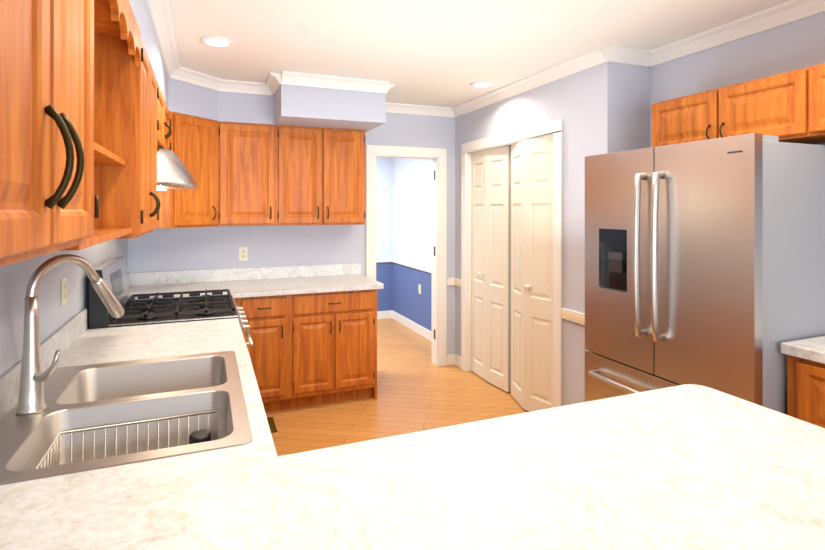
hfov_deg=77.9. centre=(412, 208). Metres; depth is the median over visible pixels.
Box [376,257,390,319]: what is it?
baseboard
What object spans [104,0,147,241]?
upper cabinet
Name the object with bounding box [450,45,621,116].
crown molding
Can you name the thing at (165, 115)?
upper cabinet
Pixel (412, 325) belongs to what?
baseboard
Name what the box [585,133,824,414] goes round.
refrigerator
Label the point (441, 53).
ceiling
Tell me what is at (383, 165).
wall
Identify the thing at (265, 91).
crown molding
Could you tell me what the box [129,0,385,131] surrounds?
wall
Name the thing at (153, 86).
upper cabinet
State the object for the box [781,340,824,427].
base cabinet
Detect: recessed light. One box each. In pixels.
[200,36,233,47]
[470,81,493,87]
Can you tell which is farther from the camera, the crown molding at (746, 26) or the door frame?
the door frame
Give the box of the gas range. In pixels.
[89,257,252,346]
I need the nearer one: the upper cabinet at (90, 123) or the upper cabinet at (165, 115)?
the upper cabinet at (90, 123)
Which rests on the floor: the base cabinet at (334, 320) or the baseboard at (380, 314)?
the base cabinet at (334, 320)
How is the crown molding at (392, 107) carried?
attached to the wall at (181, 249)
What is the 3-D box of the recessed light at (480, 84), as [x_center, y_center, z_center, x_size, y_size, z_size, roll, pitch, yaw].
[0.532,-0.954,3.889,0.190,0.012,0.204,0,0,-22]
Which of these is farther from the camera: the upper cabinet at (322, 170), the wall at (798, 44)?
the upper cabinet at (322, 170)
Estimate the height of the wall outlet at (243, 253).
0.114 m
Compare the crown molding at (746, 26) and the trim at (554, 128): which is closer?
the crown molding at (746, 26)
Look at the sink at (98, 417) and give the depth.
1.54 m
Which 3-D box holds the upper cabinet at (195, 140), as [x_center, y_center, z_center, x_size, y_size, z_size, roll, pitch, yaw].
[-1.538,-0.265,3.627,0.284,0.760,0.267,0,0,-22]
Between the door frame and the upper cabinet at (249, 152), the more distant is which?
the door frame
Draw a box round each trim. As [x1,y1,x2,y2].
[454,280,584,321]
[461,119,562,407]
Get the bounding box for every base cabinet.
[52,318,243,353]
[224,282,291,417]
[284,278,379,407]
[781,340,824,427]
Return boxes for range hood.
[157,148,197,189]
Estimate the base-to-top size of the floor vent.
0.005 m
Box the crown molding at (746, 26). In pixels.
[638,0,824,66]
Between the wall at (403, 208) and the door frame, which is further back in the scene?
the wall at (403, 208)
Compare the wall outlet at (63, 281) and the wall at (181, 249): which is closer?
the wall outlet at (63, 281)
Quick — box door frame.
[366,145,446,366]
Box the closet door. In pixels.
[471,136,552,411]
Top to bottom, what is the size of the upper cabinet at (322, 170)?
0.790 m
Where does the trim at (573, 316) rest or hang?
attached to the wall at (586, 105)
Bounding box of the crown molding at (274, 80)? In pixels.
[266,71,394,93]
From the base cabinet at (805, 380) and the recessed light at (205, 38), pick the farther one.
the recessed light at (205, 38)
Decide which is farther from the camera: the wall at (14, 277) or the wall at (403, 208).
the wall at (403, 208)
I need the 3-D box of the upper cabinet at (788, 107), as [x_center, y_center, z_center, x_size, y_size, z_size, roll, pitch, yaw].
[2.180,-0.435,0.989,0.355,0.280,4.000,0,0,-22]
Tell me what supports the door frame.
attached to the wall at (181, 249)
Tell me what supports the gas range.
on the floor
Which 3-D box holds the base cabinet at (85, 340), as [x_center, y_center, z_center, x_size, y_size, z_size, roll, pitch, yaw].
[-1.171,1.040,2.343,0.682,0.919,0.561,0,0,-22]
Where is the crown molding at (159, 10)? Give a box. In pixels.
[146,0,181,80]
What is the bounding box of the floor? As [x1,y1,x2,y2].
[265,318,528,455]
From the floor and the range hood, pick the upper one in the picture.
the range hood
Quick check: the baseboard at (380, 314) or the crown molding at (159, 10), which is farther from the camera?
the baseboard at (380, 314)
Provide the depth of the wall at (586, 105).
3.36 m
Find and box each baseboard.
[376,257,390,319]
[391,257,430,340]
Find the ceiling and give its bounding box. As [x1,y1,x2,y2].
[168,0,790,107]
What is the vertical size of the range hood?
0.220 m
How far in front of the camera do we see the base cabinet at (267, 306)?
3.70 m
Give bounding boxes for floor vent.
[267,417,276,432]
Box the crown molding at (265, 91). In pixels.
[262,83,278,95]
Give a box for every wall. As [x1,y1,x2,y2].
[0,239,127,377]
[128,112,454,354]
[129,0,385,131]
[376,157,391,310]
[392,158,430,330]
[455,62,622,405]
[632,12,824,149]
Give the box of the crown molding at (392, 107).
[386,103,449,116]
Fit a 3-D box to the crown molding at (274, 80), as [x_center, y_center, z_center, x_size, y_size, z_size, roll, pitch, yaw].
[-0.554,-0.922,3.726,0.930,0.075,0.075,0,0,-22]
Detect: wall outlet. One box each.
[61,277,65,305]
[239,247,247,260]
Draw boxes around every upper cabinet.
[0,0,103,266]
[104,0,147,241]
[148,58,159,232]
[160,89,171,227]
[172,112,219,227]
[220,122,279,225]
[280,125,364,225]
[652,63,824,146]
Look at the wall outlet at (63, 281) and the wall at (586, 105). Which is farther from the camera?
the wall at (586, 105)

